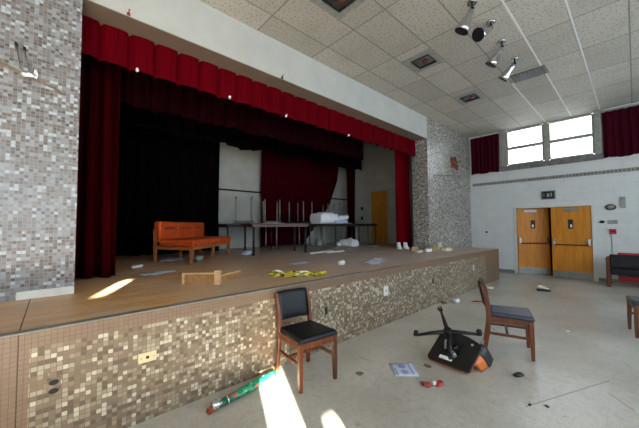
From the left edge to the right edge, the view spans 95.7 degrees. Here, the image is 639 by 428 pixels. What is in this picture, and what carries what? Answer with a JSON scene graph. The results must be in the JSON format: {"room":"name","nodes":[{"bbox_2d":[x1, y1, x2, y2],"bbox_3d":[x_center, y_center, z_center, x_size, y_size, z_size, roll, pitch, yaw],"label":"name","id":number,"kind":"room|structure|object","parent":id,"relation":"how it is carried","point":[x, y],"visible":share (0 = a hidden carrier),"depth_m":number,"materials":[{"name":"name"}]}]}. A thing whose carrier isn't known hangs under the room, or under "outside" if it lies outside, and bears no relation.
{"room":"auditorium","nodes":[
{"label":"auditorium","id":0,"kind":"room"},
{"bbox_2d":[0,0,426,301],"bbox_3d":[-1.614,-0.586,4.122,12.150,4.561,0.469,2,-3,-42],"label":"wall","id":1,"kind":"structure","parent":0,"point":[39,125],"depth_m":2.89,"materials":[{"name":"grey tile"}]},
{"bbox_2d":[14,41,37,78],"bbox_3d":[-2.778,-1.446,2.740,0.166,0.302,0.050,2,-3,-42],"label":"sconce","id":2,"kind":"object","parent":1,"relation":"attached to","point":[25,74],"visible":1,"depth_m":2.73,"materials":[{"name":"white metal"}]},
{"bbox_2d":[0,61,61,94],"bbox_3d":[-2.767,-1.298,2.776,0.443,0.194,0.006,2,-3,-42],"label":"scar","id":3,"kind":"object","parent":1,"relation":"attached to","point":[38,79],"visible":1,"depth_m":2.78,"materials":[{"name":"beige"}]},
{"bbox_2d":[16,286,73,300],"bbox_3d":[-2.638,0.761,2.792,0.410,0.075,0.020,2,-3,-42],"label":"baseboard","id":4,"kind":"structure","parent":1,"relation":"attached to","point":[23,295],"depth_m":2.78,"materials":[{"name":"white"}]},
{"bbox_2d":[81,15,415,156],"bbox_3d":[-0.042,-2.092,5.820,7.578,0.706,0.120,2,-3,-42],"label":"valance","id":5,"kind":"object","parent":1,"relation":"attached to","point":[108,43],"visible":0.69,"depth_m":4.36,"materials":[{"name":"red fabric"}]},
{"bbox_2d":[82,0,426,140],"bbox_3d":[0.092,-2.201,5.766,7.490,0.006,0.457,2,-3,-42],"label":"trim","id":6,"kind":"structure","parent":1,"relation":"attached to","point":[104,15],"depth_m":4.19,"materials":[{"name":"beige paint"}]},
{"bbox_2d":[0,242,496,333],"bbox_3d":[-1.917,0.960,5.622,13.800,0.100,5.545,2,-3,-42],"label":"floor","id":7,"kind":"structure","parent":0,"point":[128,290],"depth_m":3.76,"materials":[{"name":"brown wood"}]},
{"bbox_2d":[19,299,30,329],"bbox_3d":[-2.331,0.777,2.296,0.006,0.004,1.158,2,-3,-42],"label":"trim","id":8,"kind":"structure","parent":7,"relation":"attached to","point":[30,299],"depth_m":2.17,"materials":[{"name":"brown wood"}]},
{"bbox_2d":[74,53,120,280],"bbox_3d":[-3.142,-0.988,3.673,0.977,3.657,0.257,2,-3,-42],"label":"curtain","id":9,"kind":"object","parent":7,"relation":"on","point":[100,82],"visible":0.31,"depth_m":3.81,"materials":[{"name":"red fabric"}]},
{"bbox_2d":[131,264,142,268],"bbox_3d":[-2.975,0.852,4.711,0.136,0.065,0.321,0,-2,-10],"label":"tissue wad","id":10,"kind":"object","parent":7,"relation":"on","point":[138,265],"visible":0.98,"depth_m":4.66,"materials":[{"name":"white paper"}]},
{"bbox_2d":[140,270,175,275],"bbox_3d":[-2.304,0.836,4.123,0.189,0.029,0.472,-2,-3,29],"label":"newspaper","id":11,"kind":"object","parent":7,"relation":"on","point":[165,271],"visible":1,"depth_m":4.11,"materials":[{"name":"paper"}]},
{"bbox_2d":[116,126,219,255],"bbox_3d":[-4.461,-1.012,6.607,4.487,3.957,0.205,2,-3,-42],"label":"curtain","id":12,"kind":"object","parent":7,"relation":"on","point":[162,176],"visible":0.38,"depth_m":7.09,"materials":[{"name":"black fabric"}]},
{"bbox_2d":[161,258,185,260],"bbox_3d":[-2.883,0.900,5.718,0.315,0.035,0.420,-2,-3,31],"label":"loose paper","id":13,"kind":"object","parent":7,"relation":"on","point":[169,259],"visible":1,"depth_m":5.68,"materials":[{"name":"grey paper"}]},
{"bbox_2d":[153,221,230,263],"bbox_3d":[-2.657,0.555,6.271,0.919,0.770,2.129,0,-2,3],"label":"couch","id":14,"kind":"object","parent":7,"relation":"on","point":[180,236],"visible":1,"depth_m":5.72,"materials":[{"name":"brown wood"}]},
{"bbox_2d":[154,221,176,241],"bbox_3d":[-3.064,0.347,5.782,0.162,0.390,0.639,0,-2,3],"label":"cushion","id":15,"kind":"object","parent":14,"relation":"on","point":[162,229],"depth_m":5.58,"materials":[{"name":"orange fabric"}]},
{"bbox_2d":[159,238,207,246],"bbox_3d":[-2.629,0.549,5.625,0.971,0.130,0.591,-1,-2,19],"label":"seat cushion","id":16,"kind":"object","parent":14,"relation":"on","point":[163,242],"depth_m":5.37,"materials":[{"name":"orange fabric"}]},
{"bbox_2d":[177,222,191,237],"bbox_3d":[-3.030,0.372,6.400,0.162,0.390,0.639,0,-2,3],"label":"cushion","id":17,"kind":"object","parent":14,"relation":"on","point":[184,229],"depth_m":6.31,"materials":[{"name":"orange fabric"}]},
{"bbox_2d":[191,222,203,236],"bbox_3d":[-2.996,0.397,7.019,0.162,0.390,0.639,0,-2,3],"label":"cushion","id":18,"kind":"object","parent":14,"relation":"on","point":[197,227],"depth_m":6.92,"materials":[{"name":"orange fabric"}]},
{"bbox_2d":[184,237,219,244],"bbox_3d":[-2.595,0.574,6.244,0.971,0.130,0.591,-1,-2,19],"label":"seat cushion","id":19,"kind":"object","parent":14,"relation":"on","point":[211,240],"depth_m":6.11,"materials":[{"name":"orange fabric"}]},
{"bbox_2d":[197,236,230,242],"bbox_3d":[-2.561,0.599,6.862,0.971,0.130,0.591,-1,-2,19],"label":"seat cushion","id":20,"kind":"object","parent":14,"relation":"on","point":[223,239],"depth_m":6.78,"materials":[{"name":"orange fabric"}]},
{"bbox_2d":[193,255,203,261],"bbox_3d":[-2.333,0.852,5.547,0.248,0.125,0.217,-1,-2,21],"label":"plastic wad","id":21,"kind":"object","parent":7,"relation":"on","point":[200,257],"visible":0.96,"depth_m":5.48,"materials":[{"name":"plastic"}]},
{"bbox_2d":[182,270,240,284],"bbox_3d":[-1.236,0.739,3.467,0.715,0.160,0.333,1,-3,-36],"label":"wooden frame","id":22,"kind":"object","parent":7,"relation":"on","point":[216,278],"visible":1,"depth_m":3.36,"materials":[{"name":"brown wood"}]},
{"bbox_2d":[214,224,271,250],"bbox_3d":[-2.073,0.644,8.102,1.500,0.735,0.750,2,-3,-42],"label":"folding table","id":23,"kind":"object","parent":7,"relation":"on","point":[217,225],"visible":0.61,"depth_m":7.67,"materials":[{"name":"metal"}]},
{"bbox_2d":[233,197,253,223],"bbox_3d":[-2.133,-0.089,8.148,0.590,0.735,0.780,0,-2,-16],"label":"folding table","id":24,"kind":"object","parent":23,"relation":"on","point":[235,221],"visible":0.92,"depth_m":7.84,"materials":[{"name":"metal"}]},
{"bbox_2d":[241,250,251,254],"bbox_3d":[-1.716,0.910,6.782,0.282,0.114,0.225,-1,-3,22],"label":"cloth wad","id":25,"kind":"object","parent":7,"relation":"on","point":[244,252],"visible":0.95,"depth_m":6.72,"materials":[{"name":"fabric"}]},
{"bbox_2d":[241,223,309,255],"bbox_3d":[-1.087,0.602,7.202,1.550,0.735,0.740,1,-3,-33],"label":"folding table","id":26,"kind":"object","parent":7,"relation":"on","point":[245,225],"visible":0.91,"depth_m":6.96,"materials":[{"name":"grey metal"}]},
{"bbox_2d":[265,224,311,248],"bbox_3d":[-0.976,0.683,9.199,1.500,0.735,0.750,2,-3,-42],"label":"folding table","id":27,"kind":"object","parent":7,"relation":"on","point":[308,224],"visible":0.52,"depth_m":8.98,"materials":[{"name":"metal"}]},
{"bbox_2d":[262,199,280,222],"bbox_3d":[-1.461,-0.068,8.762,0.590,0.735,0.780,0,-2,-16],"label":"folding table","id":28,"kind":"object","parent":27,"relation":"on","point":[264,200],"visible":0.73,"depth_m":8.46,"materials":[{"name":"metal"}]},
{"bbox_2d":[288,200,312,223],"bbox_3d":[-0.618,-0.045,9.425,0.780,0.735,0.590,-2,-3,36],"label":"folding table","id":29,"kind":"object","parent":27,"relation":"on","point":[289,221],"visible":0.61,"depth_m":9.31,"materials":[{"name":"metal"}]},
{"bbox_2d":[267,270,325,276],"bbox_3d":[-0.303,0.796,3.865,0.790,0.066,0.279,0,-2,2],"label":"caution tape","id":30,"kind":"object","parent":7,"relation":"on","point":[275,273],"visible":1,"depth_m":3.83,"materials":[{"name":"yellow plastic"}]},
{"bbox_2d":[287,261,306,264],"bbox_3d":[-0.362,0.870,5.140,0.209,0.024,0.473,-2,-3,31],"label":"newspaper","id":31,"kind":"object","parent":7,"relation":"on","point":[299,262],"visible":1,"depth_m":5.12,"materials":[{"name":"paper"}]},
{"bbox_2d":[261,150,338,246],"bbox_3d":[-0.520,-0.827,10.505,3.670,3.849,0.152,2,-3,-42],"label":"curtain","id":32,"kind":"object","parent":7,"relation":"on","point":[294,180],"visible":0.7,"depth_m":10.05,"materials":[{"name":"red fabric"}]},
{"bbox_2d":[314,237,322,246],"bbox_3d":[-0.032,0.919,9.390,0.286,0.337,0.268,-1,-3,25],"label":"grey wad","id":33,"kind":"object","parent":7,"relation":"on","point":[318,241],"visible":0.96,"depth_m":9.30,"materials":[{"name":"grey paper"}]},
{"bbox_2d":[309,250,332,253],"bbox_3d":[0.059,0.953,7.286,0.070,0.030,0.950,-2,-3,35],"label":"strip","id":34,"kind":"object","parent":7,"relation":"on","point":[326,250],"visible":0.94,"depth_m":7.21,"materials":[{"name":"metal"}]},
{"bbox_2d":[309,226,347,244],"bbox_3d":[0.338,0.726,10.428,1.500,0.735,0.750,2,-3,-42],"label":"folding table","id":35,"kind":"object","parent":7,"relation":"on","point":[309,226],"visible":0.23,"depth_m":10.19,"materials":[{"name":"metal"}]},
{"bbox_2d":[322,203,339,214],"bbox_3d":[0.423,-0.005,10.539,0.590,0.735,0.780,0,-2,-16],"label":"folding table","id":36,"kind":"object","parent":35,"relation":"on","point":[327,203],"visible":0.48,"depth_m":10.30,"materials":[{"name":"metal"}]},
{"bbox_2d":[310,224,358,247],"bbox_3d":[0.511,0.683,9.380,1.550,0.735,0.720,2,-3,-40],"label":"folding table","id":37,"kind":"object","parent":7,"relation":"on","point":[313,225],"visible":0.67,"depth_m":9.12,"materials":[{"name":"metal"}]},
{"bbox_2d":[310,212,348,223],"bbox_3d":[0.346,0.126,9.223,1.200,0.367,0.652,2,-3,-40],"label":"bundle","id":38,"kind":"object","parent":37,"relation":"on","point":[320,217],"visible":1,"depth_m":8.91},
{"bbox_2d":[325,250,343,252],"bbox_3d":[0.393,0.952,7.321,0.600,0.030,0.070,2,-3,-40],"label":"strip","id":39,"kind":"object","parent":7,"relation":"on","point":[340,250],"visible":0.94,"depth_m":7.24,"materials":[{"name":"metal"}]},
{"bbox_2d":[339,238,358,246],"bbox_3d":[0.966,0.913,9.475,0.405,0.278,0.560,2,-3,-42],"label":"bag","id":40,"kind":"object","parent":7,"relation":"on","point":[350,242],"visible":0.91,"depth_m":9.30,"materials":[{"name":"plastic"}]},
{"bbox_2d":[347,170,354,238],"bbox_3d":[1.286,-0.778,11.860,0.547,3.857,0.146,2,-3,-42],"label":"curtain","id":41,"kind":"object","parent":7,"relation":"on","point":[350,173],"visible":0.6,"depth_m":11.83,"materials":[{"name":"red fabric"}]},
{"bbox_2d":[352,224,377,244],"bbox_3d":[1.609,0.723,10.520,0.950,0.735,0.550,1,-3,-32],"label":"folding table","id":42,"kind":"object","parent":7,"relation":"on","point":[375,225],"visible":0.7,"depth_m":10.44,"materials":[{"name":"metal"}]},
{"bbox_2d":[362,259,384,263],"bbox_3d":[0.986,0.857,5.237,0.336,0.044,0.577,-1,-3,22],"label":"newspaper","id":43,"kind":"object","parent":7,"relation":"on","point":[371,261],"visible":1,"depth_m":5.14,"materials":[{"name":"paper"}]},
{"bbox_2d":[395,150,411,246],"bbox_3d":[2.562,-0.806,8.864,0.807,3.657,0.189,2,-3,-42],"label":"curtain","id":44,"kind":"object","parent":7,"relation":"on","point":[403,211],"visible":0.69,"depth_m":8.79,"materials":[{"name":"red fabric"}]},
{"bbox_2d":[403,242,408,249],"bbox_3d":[2.445,0.896,8.144,0.127,0.188,0.248,0,-2,-12],"label":"boot","id":45,"kind":"object","parent":7,"relation":"on","point":[405,246],"visible":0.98,"depth_m":8.14,"materials":[{"name":"rubber"}]},
{"bbox_2d":[411,246,417,251],"bbox_3d":[2.421,0.895,7.365,0.075,0.132,0.380,-2,-3,39],"label":"block","id":46,"kind":"object","parent":7,"relation":"on","point":[414,248],"visible":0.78,"depth_m":7.29,"materials":[{"name":"stone"}]},
{"bbox_2d":[428,246,435,250],"bbox_3d":[2.957,0.899,7.567,0.157,0.130,0.253,-2,-3,41],"label":"block","id":47,"kind":"object","parent":7,"relation":"on","point":[433,248],"visible":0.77,"depth_m":7.50,"materials":[{"name":"stone"}]},
{"bbox_2d":[435,242,441,249],"bbox_3d":[3.203,0.868,7.809,0.154,0.209,0.246,-2,-3,42],"label":"block","id":48,"kind":"object","parent":7,"relation":"on","point":[438,245],"visible":0.8,"depth_m":7.72,"materials":[{"name":"beige stone"}]},
{"bbox_2d":[440,246,452,250],"bbox_3d":[3.324,0.911,7.592,0.360,0.106,0.182,1,-3,-34],"label":"block","id":49,"kind":"object","parent":7,"relation":"on","point":[448,248],"visible":0.97,"depth_m":7.53,"materials":[{"name":"beige stone"}]},
{"bbox_2d":[0,249,498,427],"bbox_3d":[-0.433,1.262,3.966,13.770,0.844,1.231,2,-3,-42],"label":"stage front","id":50,"kind":"structure","parent":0,"point":[203,349],"depth_m":2.46,"materials":[{"name":"brown tile"}]},
{"bbox_2d":[15,335,18,427],"bbox_3d":[-1.890,1.179,1.802,0.005,0.848,0.004,2,-3,-42],"label":"trim","id":51,"kind":"structure","parent":50,"relation":"attached to","point":[18,335],"depth_m":1.81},
{"bbox_2d":[46,376,60,396],"bbox_3d":[-1.761,1.143,1.916,0.072,0.115,0.009,2,-3,-42],"label":"outlet","id":52,"kind":"object","parent":50,"relation":"attached to","point":[53,385],"visible":1,"depth_m":1.91,"materials":[{"name":"beige plastic"}]},
{"bbox_2d":[48,379,58,393],"bbox_3d":[-1.759,1.143,1.914,0.052,0.090,0.005,2,-3,-42],"label":"socket","id":53,"kind":"object","parent":52,"relation":"attached to","point":[53,384],"depth_m":1.91,"materials":[{"name":"plastic"}]},
{"bbox_2d":[138,350,155,363],"bbox_3d":[-1.359,1.131,2.284,0.125,0.075,0.009,2,-3,-42],"label":"cover plate","id":54,"kind":"object","parent":50,"relation":"attached to","point":[148,356],"visible":1,"depth_m":2.28,"materials":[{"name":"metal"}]},
{"bbox_2d":[0,271,364,337],"bbox_3d":[-2.244,0.746,1.539,7.800,0.012,0.074,2,-3,-42],"label":"trim","id":55,"kind":"structure","parent":50,"relation":"attached to","point":[43,328],"depth_m":2.31,"materials":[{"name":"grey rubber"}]},
{"bbox_2d":[384,286,387,295],"bbox_3d":[1.028,1.187,4.468,0.120,0.150,0.008,2,-3,-42],"label":"outlet","id":56,"kind":"object","parent":50,"relation":"attached to","point":[385,287],"visible":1,"depth_m":4.46,"materials":[{"name":"white plastic"}]},
{"bbox_2d":[218,142,346,248],"bbox_3d":[-2.704,-0.708,8.840,11.100,5.200,0.150,2,-3,-42],"label":"wall","id":57,"kind":"structure","parent":0,"point":[238,169],"depth_m":9.10,"materials":[{"name":"paint"}]},
{"bbox_2d":[219,188,346,199],"bbox_3d":[-0.946,-0.667,10.325,6.100,0.050,0.030,2,-3,-42],"label":"trim","id":58,"kind":"structure","parent":57,"relation":"attached to","point":[219,188],"depth_m":9.03,"materials":[{"name":"black paint"}]},
{"bbox_2d":[129,272,638,427],"bbox_3d":[2.179,1.660,2.203,15.666,0.120,8.531,2,-3,-42],"label":"floor","id":59,"kind":"structure","parent":0,"point":[587,376],"depth_m":2.89,"materials":[{"name":"tile"}]},
{"bbox_2d":[206,370,276,414],"bbox_3d":[-0.677,1.588,2.618,0.083,0.090,0.745,-2,-3,38],"label":"tube","id":60,"kind":"object","parent":59,"relation":"on","point":[218,403],"visible":1,"depth_m":2.55,"materials":[{"name":"green metal"}]},
{"bbox_2d":[274,287,336,393],"bbox_3d":[-0.162,1.233,2.971,0.448,0.824,0.556,1,-3,-36],"label":"chair","id":61,"kind":"object","parent":59,"relation":"on","point":[307,336],"visible":0.98,"depth_m":2.94,"materials":[{"name":"brown wood"}]},
{"bbox_2d":[389,363,418,375],"bbox_3d":[0.884,1.637,3.045,0.250,0.007,0.270,0,-2,1],"label":"leaflet","id":62,"kind":"object","parent":59,"relation":"on","point":[398,369],"visible":1,"depth_m":3.04,"materials":[{"name":"paper"}]},
{"bbox_2d":[421,380,443,387],"bbox_3d":[1.083,1.614,2.748,0.226,0.036,0.113,0,-2,1],"label":"wrapper","id":63,"kind":"object","parent":59,"relation":"on","point":[439,383],"visible":1,"depth_m":2.73,"materials":[{"name":"red plastic"}]},
{"bbox_2d":[413,306,492,373],"bbox_3d":[1.482,1.365,3.178,0.673,0.544,0.595,1,-3,-25],"label":"swivel chair","id":64,"kind":"object","parent":59,"relation":"on","point":[452,349],"visible":1,"depth_m":3.10,"materials":[{"name":"black plastic"}]},
{"bbox_2d":[431,360,474,373],"bbox_3d":[1.517,1.518,3.213,0.402,0.240,0.484,2,-3,-42],"label":"seat cushion","id":65,"kind":"object","parent":64,"relation":"on","point":[465,366],"depth_m":3.01,"materials":[{"name":"fabric"}]},
{"bbox_2d":[475,355,487,371],"bbox_3d":[1.717,1.521,3.056,0.307,0.221,0.085,2,-3,-40],"label":"cushion","id":66,"kind":"object","parent":64,"relation":"on","point":[481,361],"depth_m":3.01,"materials":[{"name":"orange fabric"}]},
{"bbox_2d":[478,278,534,361],"bbox_3d":[2.264,1.243,3.541,0.556,0.824,0.448,-2,-3,30],"label":"chair","id":67,"kind":"object","parent":59,"relation":"on","point":[507,315],"visible":0.98,"depth_m":3.43,"materials":[{"name":"brown wood"}]},
{"bbox_2d":[513,372,524,376],"bbox_3d":[1.991,1.610,2.897,0.117,0.044,0.070,0,-2,-2],"label":"lump","id":68,"kind":"object","parent":59,"relation":"on","point":[517,374],"visible":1,"depth_m":2.88,"materials":[{"name":"black plastic"}]},
{"bbox_2d":[536,284,550,291],"bbox_3d":[5.130,1.683,6.623,0.254,0.161,0.120,-2,-3,28],"label":"shoe","id":69,"kind":"object","parent":59,"relation":"on","point":[540,287],"visible":1,"depth_m":6.60,"materials":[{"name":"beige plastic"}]},
{"bbox_2d":[605,254,638,286],"bbox_3d":[7.815,1.354,6.596,0.565,0.790,1.800,2,-3,-42],"label":"bench","id":70,"kind":"object","parent":59,"relation":"on","point":[625,265],"visible":1,"depth_m":6.88,"materials":[{"name":"black leather"}]},
{"bbox_2d":[617,253,638,282],"bbox_3d":[7.772,1.346,7.248,0.083,0.720,0.400,2,-3,-42],"label":"leaning board","id":71,"kind":"object","parent":59,"relation":"on","point":[622,278],"visible":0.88,"depth_m":7.24,"materials":[{"name":"red"}]},
{"bbox_2d":[626,295,638,337],"bbox_3d":[4.571,1.246,3.891,0.556,0.824,0.448,-2,-3,38],"label":"chair","id":72,"kind":"object","parent":59,"relation":"on","point":[632,301],"visible":1,"depth_m":3.97,"materials":[{"name":"brown wood"}]},
{"bbox_2d":[355,141,413,243],"bbox_3d":[2.666,-0.647,11.006,0.150,5.200,3.900,2,-3,-42],"label":"wall","id":73,"kind":"structure","parent":0,"point":[377,172],"depth_m":11.45,"materials":[{"name":"paint"}]},
{"bbox_2d":[370,189,389,242],"bbox_3d":[2.297,0.089,11.178,0.127,2.050,0.840,2,-3,-42],"label":"door","id":74,"kind":"structure","parent":73,"relation":"in","point":[379,199],"depth_m":11.15,"materials":[{"name":"orange wood"}]},
{"bbox_2d":[199,0,638,137],"bbox_3d":[2.155,-3.032,2.393,15.666,0.150,8.531,2,-3,-42],"label":"ceiling","id":75,"kind":"structure","parent":0,"point":[369,45],"depth_m":5.00,"materials":[{"name":"tile"}]},
{"bbox_2d":[310,0,365,19],"bbox_3d":[0.270,-2.876,3.868,0.580,0.031,0.580,2,-3,-42],"label":"recessed light","id":76,"kind":"object","parent":75,"relation":"in","point":[343,8],"visible":1,"depth_m":4.00,"materials":[{"name":"paint"}]},
{"bbox_2d":[402,48,445,72],"bbox_3d":[1.936,-2.824,5.364,0.580,0.031,0.580,2,-3,-42],"label":"recessed light","id":77,"kind":"object","parent":75,"relation":"in","point":[429,58],"visible":1,"depth_m":5.34,"materials":[{"name":"paint"}]},
{"bbox_2d":[454,0,476,35],"bbox_3d":[2.002,-2.686,3.969,0.189,0.413,0.285,2,-3,-42],"label":"spotlight","id":78,"kind":"object","parent":75,"relation":"hanging from","point":[463,27],"visible":1,"depth_m":3.92,"materials":[{"name":"silver metal"}]},
{"bbox_2d":[453,89,486,104],"bbox_3d":[3.591,-2.769,6.903,0.580,0.031,0.580,2,-3,-42],"label":"recessed light","id":79,"kind":"object","parent":75,"relation":"in","point":[475,95],"visible":1,"depth_m":6.88,"materials":[{"name":"paint"}]},
{"bbox_2d":[472,19,494,41],"bbox_3d":[2.448,-2.712,4.261,0.366,0.341,0.191,0,-2,-10],"label":"spotlight","id":80,"kind":"object","parent":75,"relation":"hanging from","point":[479,33],"visible":1,"depth_m":4.24,"materials":[{"name":"silver metal"}]},
{"bbox_2d":[468,132,498,139],"bbox_3d":[5.536,-2.640,9.790,0.120,0.035,0.900,2,-3,-42],"label":"rail","id":81,"kind":"object","parent":75,"relation":"attached to","point":[495,132],"visible":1,"depth_m":9.73,"materials":[{"name":"white metal"}]},
{"bbox_2d":[470,134,498,174],"bbox_3d":[5.559,-1.985,9.741,0.107,1.260,0.867,2,-3,-42],"label":"window curtain","id":82,"kind":"object","parent":81,"relation":"hanging from","point":[484,150],"visible":1,"depth_m":9.71,"materials":[{"name":"red fabric"}]},
{"bbox_2d":[485,38,505,67],"bbox_3d":[2.945,-2.661,4.839,0.192,0.402,0.316,2,-3,-42],"label":"spotlight","id":83,"kind":"object","parent":75,"relation":"hanging from","point":[492,62],"visible":1,"depth_m":4.79,"materials":[{"name":"silver metal"}]},
{"bbox_2d":[498,56,518,81],"bbox_3d":[3.498,-2.651,5.361,0.192,0.384,0.340,2,-3,-42],"label":"spotlight","id":84,"kind":"object","parent":75,"relation":"hanging from","point":[505,75],"visible":1,"depth_m":5.32,"materials":[{"name":"silver metal"}]},
{"bbox_2d":[512,83,545,121],"bbox_3d":[5.446,-2.768,7.421,3.516,0.008,0.026,2,-3,-42],"label":"trim","id":85,"kind":"structure","parent":75,"relation":"attached to","point":[512,83],"depth_m":7.08,"materials":[{"name":"white metal"}]},
{"bbox_2d":[510,65,548,82],"bbox_3d":[4.237,-2.819,5.842,0.400,0.018,0.580,2,-3,-42],"label":"ceiling vent","id":86,"kind":"object","parent":75,"relation":"in","point":[540,70],"visible":0.98,"depth_m":5.82,"materials":[{"name":"metal"}]},
{"bbox_2d":[501,0,571,116],"bbox_3d":[4.730,-2.823,5.981,6.516,0.008,0.026,2,-3,-42],"label":"trim","id":87,"kind":"structure","parent":75,"relation":"attached to","point":[502,1],"depth_m":4.89,"materials":[{"name":"white metal"}]},
{"bbox_2d":[564,0,600,110],"bbox_3d":[5.048,-2.844,5.486,6.716,0.008,0.026,2,-3,-42],"label":"trim","id":88,"kind":"structure","parent":75,"relation":"attached to","point":[565,1],"depth_m":4.95,"materials":[{"name":"white metal"}]},
{"bbox_2d":[602,102,638,111],"bbox_3d":[8.185,-2.772,6.897,0.120,0.035,2.050,2,-3,-42],"label":"rail","id":89,"kind":"object","parent":75,"relation":"attached to","point":[634,103],"visible":1,"depth_m":7.38,"materials":[{"name":"white metal"}]},
{"bbox_2d":[602,105,638,157],"bbox_3d":[8.176,-2.099,6.872,0.100,1.230,2.076,2,-3,-42],"label":"window curtain","id":90,"kind":"object","parent":89,"relation":"hanging from","point":[620,127],"visible":1,"depth_m":7.39,"materials":[{"name":"red fabric"}]},
{"bbox_2d":[412,118,471,248],"bbox_3d":[4.000,-0.406,9.253,3.066,4.561,0.469,2,-3,-42],"label":"wall pier","id":91,"kind":"object","parent":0,"point":[441,204],"visible":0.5,"depth_m":8.63,"materials":[{"name":"grey tile"}]},
{"bbox_2d":[450,156,460,169],"bbox_3d":[4.364,-1.637,9.320,0.755,0.441,0.068,2,-3,-39],"label":"wall decoration","id":92,"kind":"object","parent":91,"relation":"attached to","point":[454,161],"depth_m":9.27,"materials":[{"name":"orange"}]},
{"bbox_2d":[469,104,638,280],"bbox_3d":[7.870,-0.499,7.443,0.200,4.561,8.031,2,-3,-42],"label":"wall","id":93,"kind":"structure","parent":0,"point":[492,206],"depth_m":8.24,"materials":[{"name":"white paint"}]},
{"bbox_2d":[505,124,544,165],"bbox_3d":[6.393,-2.126,9.012,0.100,1.135,0.990,2,-3,-42],"label":"window","id":94,"kind":"structure","parent":93,"relation":"in","point":[538,125],"depth_m":8.99,"materials":[{"name":"paint"}]},
{"bbox_2d":[541,190,555,199],"bbox_3d":[6.733,-0.559,8.513,0.039,0.250,0.340,2,-3,-42],"label":"wall sign","id":95,"kind":"object","parent":93,"relation":"attached to","point":[544,194],"visible":1,"depth_m":8.49,"materials":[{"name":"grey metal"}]},
{"bbox_2d":[499,110,602,171],"bbox_3d":[6.751,-2.072,8.611,0.150,1.311,2.380,2,-3,-42],"label":"trim","id":96,"kind":"structure","parent":93,"relation":"attached to","point":[597,114],"depth_m":8.54,"materials":[{"name":"paint"}]},
{"bbox_2d":[500,153,602,171],"bbox_3d":[6.750,-1.497,8.585,0.160,0.160,2.380,2,-3,-42],"label":"trim","id":97,"kind":"structure","parent":93,"relation":"attached to","point":[591,157],"depth_m":8.39,"materials":[{"name":"concrete"}]},
{"bbox_2d":[471,155,638,175],"bbox_3d":[7.899,-1.458,7.288,0.012,0.035,7.700,2,-3,-42],"label":"trim","id":98,"kind":"structure","parent":93,"relation":"attached to","point":[632,155],"depth_m":8.31,"materials":[{"name":"white metal"}]},
{"bbox_2d":[514,203,596,280],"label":"door","id":99,"kind":"structure","parent":93,"relation":"in","point":[556,240],"depth_m":8.33,"materials":[{"name":"orange wood"}]},
{"bbox_2d":[473,167,638,186],"bbox_3d":[6.836,-1.073,8.434,0.018,0.100,4.450,2,-3,-42],"label":"air vent","id":100,"kind":"object","parent":93,"relation":"in","point":[631,168],"visible":1,"depth_m":8.27,"materials":[{"name":"metal"}]},
{"bbox_2d":[499,268,638,285],"bbox_3d":[7.914,1.722,7.158,0.015,0.100,7.700,2,-3,-42],"label":"baseboard","id":101,"kind":"structure","parent":93,"relation":"attached to","point":[500,270],"depth_m":7.59,"materials":[{"name":"grey rubber"}]},
{"bbox_2d":[547,113,594,159],"bbox_3d":[7.125,-2.162,8.212,0.100,1.135,1.000,2,-3,-42],"label":"window","id":102,"kind":"structure","parent":93,"relation":"in","point":[550,141],"depth_m":8.16,"materials":[{"name":"paint"}]},
{"bbox_2d":[606,204,615,209],"bbox_3d":[7.588,-0.178,7.529,0.085,0.150,0.200,2,-3,-42],"label":"bell","id":103,"kind":"object","parent":93,"relation":"attached to","point":[610,206],"visible":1,"depth_m":7.51,"materials":[{"name":"metal"}]},
{"bbox_2d":[607,220,617,223],"bbox_3d":[7.626,0.207,7.526,0.015,0.100,0.190,2,-3,-42],"label":"wall plate","id":104,"kind":"object","parent":93,"relation":"attached to","point":[608,221],"visible":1,"depth_m":7.52,"materials":[{"name":"paint"}]},
{"bbox_2d":[609,229,616,233],"bbox_3d":[7.612,0.456,7.502,0.057,0.130,0.130,2,-3,-42],"label":"fire alarm","id":105,"kind":"object","parent":93,"relation":"attached to","point":[611,231],"visible":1,"depth_m":7.49,"materials":[{"name":"red plastic"}]},
{"bbox_2d":[620,197,625,207],"bbox_3d":[7.751,-0.295,7.381,0.050,0.290,0.085,2,-3,-42],"label":"wall box","id":106,"kind":"object","parent":93,"relation":"attached to","point":[623,202],"visible":1,"depth_m":7.36,"materials":[{"name":"paint"}]},
{"bbox_3d":[-1.350,-3.104,7.442,10.700,0.739,3.900,2,-3,-42],"label":"ceiling","id":107,"kind":"structure","parent":0,"visible":0},
{"bbox_2d":[119,102,361,169],"bbox_3d":[-1.848,-2.337,7.293,9.104,1.480,0.155,2,-3,-42],"label":"curtain","id":108,"kind":"object","parent":107,"relation":"hanging from","point":[130,117],"visible":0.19,"depth_m":6.84,"materials":[{"name":"black fabric"}]},
{"bbox_2d":[120,66,362,159],"bbox_3d":[-1.488,-2.216,5.633,7.405,1.260,0.143,2,-3,-42],"label":"curtain","id":109,"kind":"object","parent":107,"relation":"hanging from","point":[140,90],"visible":0.38,"depth_m":5.32,"materials":[{"name":"red fabric"}]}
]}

